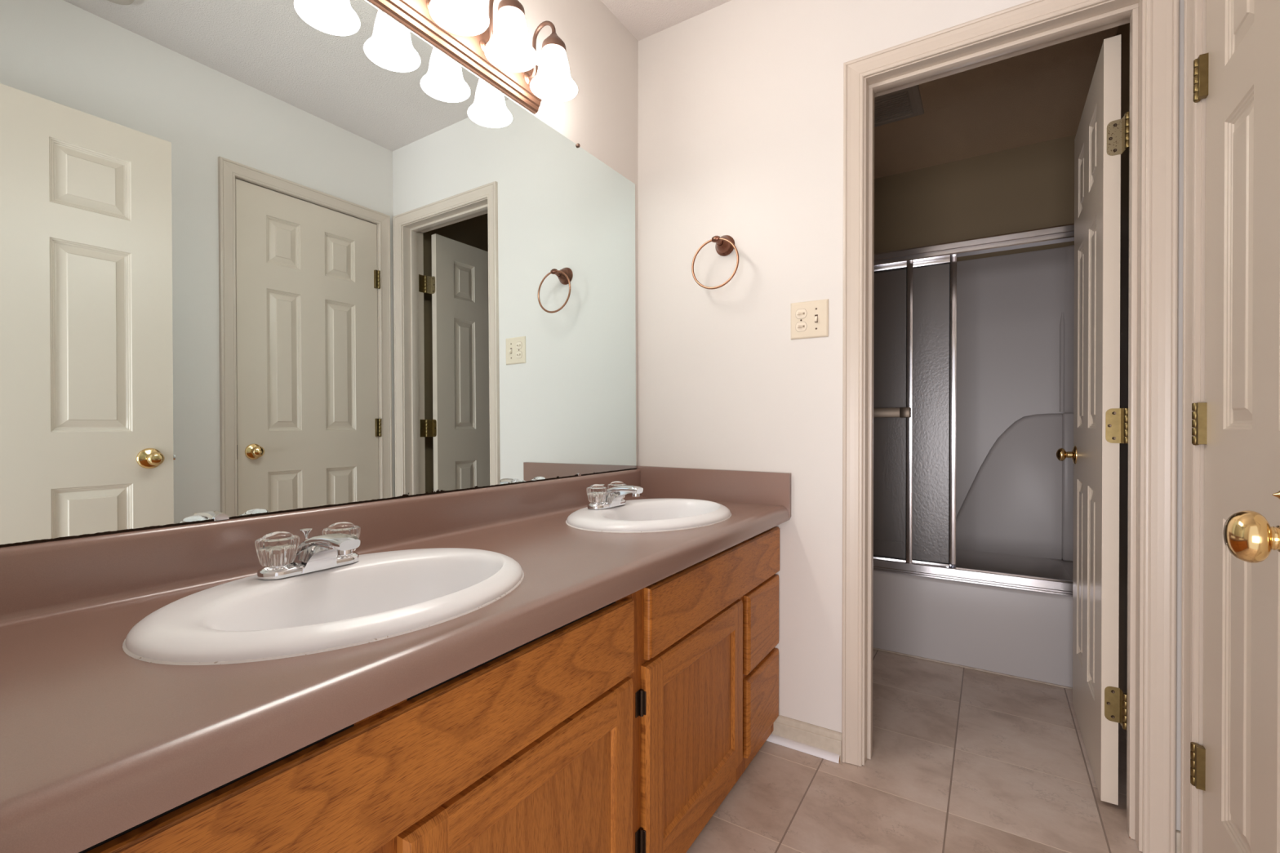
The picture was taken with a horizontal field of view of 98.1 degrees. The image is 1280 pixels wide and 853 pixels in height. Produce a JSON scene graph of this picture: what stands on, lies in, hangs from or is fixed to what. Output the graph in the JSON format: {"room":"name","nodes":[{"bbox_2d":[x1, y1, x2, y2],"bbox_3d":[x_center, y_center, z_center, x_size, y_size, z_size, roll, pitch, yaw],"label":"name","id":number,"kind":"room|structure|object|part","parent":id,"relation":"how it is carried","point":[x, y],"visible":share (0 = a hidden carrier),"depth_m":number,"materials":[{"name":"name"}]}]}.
{"room":"bathroom","nodes":[
{"label":"bathroom","id":0,"kind":"room"},
{"bbox_2d":[364,0,638,466],"bbox_3d":[-0.546,-0.212,1.327,0.120,2.433,1.820,0,0,32],"label":"wall","id":1,"kind":"structure","parent":0,"point":[602,54],"depth_m":1.84,"materials":[{"name":"white paint"}]},
{"bbox_2d":[0,0,635,547],"bbox_3d":[-0.462,-0.369,1.334,0.016,1.053,1.674,0,0,32],"label":"wall mirror","id":2,"kind":"object","parent":1,"relation":"attached to","point":[257,257],"visible":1,"depth_m":1.02,"materials":[{"name":"clear glass"}]},
{"bbox_2d":[368,0,577,113],"bbox_3d":[-0.380,-0.994,1.299,0.187,0.194,0.592,0,0,32],"label":"vanity light","id":3,"kind":"object","parent":1,"relation":"attached to","point":[504,57],"visible":1,"depth_m":1.37,"materials":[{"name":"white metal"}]},
{"bbox_3d":[-0.396,-0.953,1.217,0.126,0.106,0.126,0,0,32],"label":"lamp shade","id":4,"kind":"part","parent":3,"relation":"part of","materials":[{"name":"white glass"}]},
{"bbox_3d":[-0.395,-0.961,1.217,0.040,0.060,0.040,0,0,32],"label":"bulb","id":5,"kind":"part","parent":3,"relation":"part of","materials":[{"name":"white glass"}]},
{"bbox_3d":[-0.351,-1.022,1.373,0.103,0.139,0.010,0,0,32],"label":"lamp arm","id":6,"kind":"part","parent":3,"relation":"part of","materials":[{"name":"brown metal"}]},
{"bbox_3d":[-0.312,-0.953,1.349,0.126,0.106,0.126,0,0,32],"label":"lamp shade","id":7,"kind":"part","parent":3,"relation":"part of","materials":[{"name":"white glass"}]},
{"bbox_3d":[-0.312,-0.961,1.349,0.040,0.060,0.040,0,0,32],"label":"bulb","id":8,"kind":"part","parent":3,"relation":"part of","materials":[{"name":"white glass"}]},
{"bbox_3d":[-0.268,-1.022,1.504,0.103,0.139,0.010,0,0,32],"label":"lamp arm","id":9,"kind":"part","parent":3,"relation":"part of","materials":[{"name":"brown metal"}]},
{"bbox_3d":[-0.229,-0.954,1.480,0.126,0.106,0.126,0,0,32],"label":"lamp shade","id":10,"kind":"part","parent":3,"relation":"part of","materials":[{"name":"white glass"}]},
{"bbox_3d":[-0.229,-0.961,1.480,0.040,0.060,0.040,0,0,32],"label":"bulb","id":11,"kind":"part","parent":3,"relation":"part of","materials":[{"name":"white glass"}]},
{"bbox_2d":[600,0,1119,178],"bbox_3d":[0.811,-1.458,1.584,2.392,0.060,3.730,0,0,32],"label":"ceiling","id":12,"kind":"structure","parent":0,"point":[1038,95],"depth_m":2.44,"materials":[{"name":"beige paint"}]},
{"bbox_2d":[874,84,924,127],"bbox_3d":[1.086,-1.421,2.487,0.310,0.018,0.290,0,0,32],"label":"exhaust fan","id":13,"kind":"object","parent":12,"relation":"attached to","point":[906,103],"visible":0.64,"depth_m":2.45,"materials":[{"name":"beige plastic"}]},
{"bbox_2d":[637,0,1184,831],"bbox_3d":[0.652,-0.212,1.714,1.732,2.433,0.115,0,0,32],"label":"wall","id":14,"kind":"structure","parent":0,"point":[740,102],"depth_m":1.79,"materials":[{"name":"white paint"}]},
{"bbox_2d":[691,235,738,288],"bbox_3d":[0.263,-0.546,1.840,0.168,0.198,0.086,0,0,32],"label":"towel ring","id":15,"kind":"object","parent":14,"relation":"attached to","point":[725,244],"visible":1,"depth_m":1.84,"materials":[{"name":"brown metal"}]},
{"bbox_3d":[0.254,-0.611,1.823,0.026,0.024,0.044,0,0,32],"label":"post","id":16,"kind":"part","parent":15,"relation":"part of","materials":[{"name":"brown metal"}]},
{"bbox_2d":[766,715,841,764],"bbox_3d":[0.491,0.964,1.733,0.264,0.080,0.029,0,0,32],"label":"baseboard","id":17,"kind":"structure","parent":14,"relation":"attached to","point":[820,742],"depth_m":1.72,"materials":[{"name":"paint"}]},
{"bbox_2d":[791,298,828,339],"bbox_3d":[0.522,-0.332,1.718,0.116,0.114,0.017,0,0,32],"label":"switch plate","id":18,"kind":"object","parent":14,"relation":"attached to","point":[809,319],"visible":1,"depth_m":1.72,"materials":[{"name":"beige plastic"}]},
{"bbox_2d":[795,321,806,331],"bbox_3d":[0.500,-0.312,1.729,0.036,0.030,0.013,0,0,32],"label":"outlet","id":19,"kind":"object","parent":18,"relation":"attached to","point":[799,326],"depth_m":1.73,"materials":[{"name":"beige plastic"}]},
{"bbox_2d":[795,308,807,319],"bbox_3d":[0.500,-0.352,1.729,0.036,0.030,0.013,0,0,32],"label":"outlet","id":20,"kind":"object","parent":18,"relation":"attached to","point":[800,313],"depth_m":1.73,"materials":[{"name":"beige plastic"}]},
{"bbox_2d":[841,0,1206,852],"bbox_3d":[0.795,-0.040,1.181,0.832,2.089,0.897,0,0,32],"label":"door frame","id":21,"kind":"structure","parent":14,"relation":"attached to","point":[1162,16],"depth_m":1.31,"materials":[{"name":"beige paint"}]},
{"bbox_2d":[1056,34,1129,805],"bbox_3d":[1.392,-0.016,1.703,0.144,2.017,0.648,0,0,32],"label":"door","id":22,"kind":"structure","parent":14,"relation":"in","point":[1100,426],"depth_m":1.51,"materials":[{"name":"beige paint"}]},
{"bbox_3d":[1.493,0.099,1.950,0.050,0.046,0.046,0,0,32],"label":"knob","id":23,"kind":"part","parent":22,"relation":"part of","materials":[{"name":"gold metal"}]},
{"bbox_2d":[1175,830,1180,852],"bbox_3d":[1.238,0.967,1.270,0.020,0.076,0.012,0,0,32],"label":"baseboard","id":24,"kind":"structure","parent":14,"relation":"attached to","point":[1177,833],"depth_m":1.27,"materials":[{"name":"paint"}]},
{"bbox_2d":[1190,0,1279,852],"bbox_3d":[1.034,-0.014,0.938,0.098,2.017,0.630,0,0,32],"label":"door","id":25,"kind":"structure","parent":14,"relation":"in","point":[1236,769],"depth_m":1.03,"materials":[{"name":"beige paint"}]},
{"bbox_2d":[686,649,1142,852],"bbox_3d":[0.808,1.030,1.592,2.392,0.050,3.730,0,0,32],"label":"floor","id":26,"kind":"structure","parent":0,"point":[963,760],"depth_m":1.56,"materials":[{"name":"tile"}]},
{"bbox_2d":[79,594,634,852],"bbox_3d":[-0.458,0.652,0.847,0.539,0.708,0.855,0,0,32],"label":"vanity cabinet","id":27,"kind":"object","parent":26,"relation":"on","point":[528,748],"visible":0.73,"depth_m":0.72,"materials":[{"name":"brown wood"}]},
{"bbox_2d":[0,465,791,852],"bbox_3d":[-0.218,0.222,1.193,0.576,0.149,1.697,0,0,32],"label":"countertop","id":28,"kind":"structure","parent":27,"relation":"on","point":[98,741],"depth_m":0.68,"materials":[{"name":"brown laminate"}]},
{"bbox_2d":[122,547,524,665],"bbox_3d":[-0.426,0.312,0.847,0.434,0.166,0.538,0,0,32],"label":"sink","id":29,"kind":"object","parent":28,"relation":"in","point":[384,595],"visible":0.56,"depth_m":0.78,"materials":[{"name":"white ceramic"}]},
{"bbox_2d":[254,521,360,580],"bbox_3d":[-0.507,0.200,0.893,0.148,0.069,0.161,0,0,32],"label":"faucet","id":30,"kind":"object","parent":29,"relation":"on","point":[281,555],"visible":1,"depth_m":0.87,"materials":[{"name":"silver metal"}]},
{"bbox_3d":[-0.569,0.190,0.872,0.060,0.050,0.060,0,0,32],"label":"knob","id":31,"kind":"part","parent":30,"relation":"part of","materials":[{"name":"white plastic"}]},
{"bbox_3d":[-0.560,0.195,0.931,0.018,0.048,0.018,0,0,32],"label":"lift rod","id":32,"kind":"part","parent":30,"relation":"part of","materials":[{"name":"silver metal"}]},
{"bbox_3d":[-0.504,0.201,0.891,0.140,0.062,0.068,0,0,32],"label":"spout","id":33,"kind":"part","parent":30,"relation":"part of","materials":[{"name":"silver metal"}]},
{"bbox_3d":[-0.515,0.190,0.958,0.060,0.050,0.060,0,0,32],"label":"knob","id":34,"kind":"part","parent":30,"relation":"part of","materials":[{"name":"white plastic"}]},
{"bbox_2d":[565,498,731,533],"bbox_3d":[0.031,0.311,1.576,0.434,0.166,0.538,0,0,32],"label":"sink","id":35,"kind":"object","parent":28,"relation":"in","point":[645,515],"visible":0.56,"depth_m":1.52,"materials":[{"name":"white ceramic"}]},
{"bbox_2d":[586,480,643,509],"bbox_3d":[-0.061,0.198,1.599,0.148,0.069,0.161,0,0,32],"label":"faucet","id":36,"kind":"object","parent":35,"relation":"on","point":[600,497],"visible":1,"depth_m":1.57,"materials":[{"name":"silver metal"}]},
{"bbox_3d":[-0.123,0.189,1.577,0.060,0.050,0.060,0,0,32],"label":"knob","id":37,"kind":"part","parent":36,"relation":"part of","materials":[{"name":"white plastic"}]},
{"bbox_3d":[-0.068,0.189,1.663,0.060,0.050,0.060,0,0,32],"label":"knob","id":38,"kind":"part","parent":36,"relation":"part of","materials":[{"name":"white plastic"}]},
{"bbox_3d":[-0.058,0.199,1.597,0.140,0.062,0.068,0,0,32],"label":"spout","id":39,"kind":"part","parent":36,"relation":"part of","materials":[{"name":"silver metal"}]},
{"bbox_3d":[-0.147,0.508,0.850,0.018,0.060,0.366,0,0,32],"label":"door rail","id":40,"kind":"part","parent":27,"relation":"part of","materials":[{"name":"brown wood"}]},
{"bbox_3d":[-0.148,0.697,0.851,0.005,0.302,0.350,0,0,32],"label":"door panel","id":41,"kind":"part","parent":27,"relation":"part of","materials":[{"name":"brown wood"}]},
{"bbox_3d":[-0.143,0.697,0.848,0.008,0.318,0.366,0,0,32],"label":"panel moulding","id":42,"kind":"part","parent":27,"relation":"part of","materials":[{"name":"brown wood"}]},
{"bbox_2d":[631,526,779,852],"bbox_3d":[-0.004,0.650,1.564,0.539,0.708,0.842,0,0,32],"label":"vanity cabinet","id":43,"kind":"object","parent":26,"relation":"on","point":[704,677],"visible":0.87,"depth_m":1.30,"materials":[{"name":"brown wood"}]},
{"bbox_3d":[0.142,0.504,1.307,0.018,0.060,0.378,0,0,32],"label":"door rail","id":44,"kind":"part","parent":43,"relation":"part of","materials":[{"name":"brown wood"}]},
{"bbox_3d":[0.141,0.695,1.308,0.005,0.305,0.363,0,0,32],"label":"door panel","id":45,"kind":"part","parent":43,"relation":"part of","materials":[{"name":"brown wood"}]},
{"bbox_3d":[0.142,0.885,1.308,0.018,0.060,0.378,0,0,32],"label":"door rail","id":46,"kind":"part","parent":43,"relation":"part of","materials":[{"name":"brown wood"}]},
{"bbox_3d":[0.146,0.695,1.305,0.008,0.321,0.378,0,0,32],"label":"panel moulding","id":47,"kind":"part","parent":43,"relation":"part of","materials":[{"name":"brown wood"}]},
{"bbox_3d":[0.129,0.940,1.324,0.019,0.070,0.472,0,0,32],"label":"frame rail","id":48,"kind":"part","parent":43,"relation":"part of","materials":[{"name":"brown wood"}]},
{"bbox_3d":[0.349,0.952,1.671,0.019,0.045,0.219,0,0,32],"label":"frame rail","id":49,"kind":"part","parent":43,"relation":"part of","materials":[{"name":"brown wood"}]},
{"bbox_3d":[0.368,0.821,1.667,0.017,0.218,0.266,0,0,32],"label":"drawer","id":50,"kind":"part","parent":43,"relation":"part of","materials":[{"name":"brown wood"}]},
{"bbox_3d":[0.369,0.585,1.666,0.017,0.222,0.266,0,0,32],"label":"drawer","id":51,"kind":"part","parent":43,"relation":"part of","materials":[{"name":"brown wood"}]},
{"bbox_2d":[872,244,1074,689],"bbox_3d":[1.306,0.060,2.786,1.528,1.884,0.772,0,0,32],"label":"bathtub","id":52,"kind":"object","parent":26,"relation":"on","point":[1015,312],"visible":0.44,"depth_m":2.81,"materials":[{"name":"grey"}]},
{"bbox_2d":[872,538,1072,687],"bbox_3d":[1.306,0.823,2.789,1.528,0.354,0.768,0,0,32],"label":"tub","id":53,"kind":"object","parent":52,"relation":"in","point":[1027,635],"depth_m":2.33,"materials":[{"name":"grey ceramic"}]},
{"bbox_2d":[873,223,1074,595],"bbox_3d":[1.111,-0.065,2.477,1.468,1.422,0.086,0,0,32],"label":"door set","id":54,"kind":"structure","parent":52,"relation":"attached to","point":[909,259],"depth_m":2.36,"materials":[{"name":"silver metal"}]},
{"bbox_3d":[0.857,-0.058,2.647,0.800,1.340,0.015,0,0,32],"label":"sliding panel","id":55,"kind":"part","parent":54,"relation":"part of","materials":[{"name":"grey glass"}]},
{"bbox_3d":[1.026,-0.058,2.562,0.756,1.340,0.015,0,0,32],"label":"sliding panel","id":56,"kind":"part","parent":54,"relation":"part of","materials":[{"name":"grey glass"}]},
{"bbox_3d":[1.118,-0.750,2.485,1.468,0.052,0.062,0,0,32],"label":"header rail","id":57,"kind":"part","parent":54,"relation":"part of","materials":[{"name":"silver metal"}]},
{"bbox_2d":[874,134,1075,261],"bbox_3d":[1.546,-0.215,3.163,1.532,2.433,0.120,0,0,32],"label":"wall","id":58,"kind":"structure","parent":0,"point":[1029,187],"depth_m":2.93,"materials":[{"name":"brown paint"}]},
{"bbox_2d":[1115,22,1129,693],"bbox_3d":[1.820,-0.211,2.052,0.120,2.433,1.705,0,0,32],"label":"wall","id":59,"kind":"structure","parent":0,"point":[1124,29],"depth_m":1.89,"materials":[{"name":"brown paint"}]},
{"bbox_2d":[1119,723,1126,739],"bbox_3d":[1.541,0.966,1.740,0.012,0.080,0.745,0,0,32],"label":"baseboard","id":60,"kind":"structure","parent":59,"relation":"attached to","point":[1124,731],"depth_m":1.80,"materials":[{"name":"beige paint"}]},
{"bbox_2d":[1222,510,1279,563],"bbox_3d":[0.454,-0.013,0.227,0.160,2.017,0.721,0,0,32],"label":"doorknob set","id":61,"kind":"structure","parent":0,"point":[1248,535],"depth_m":0.49,"materials":[{"name":"gold metal"}]}
]}

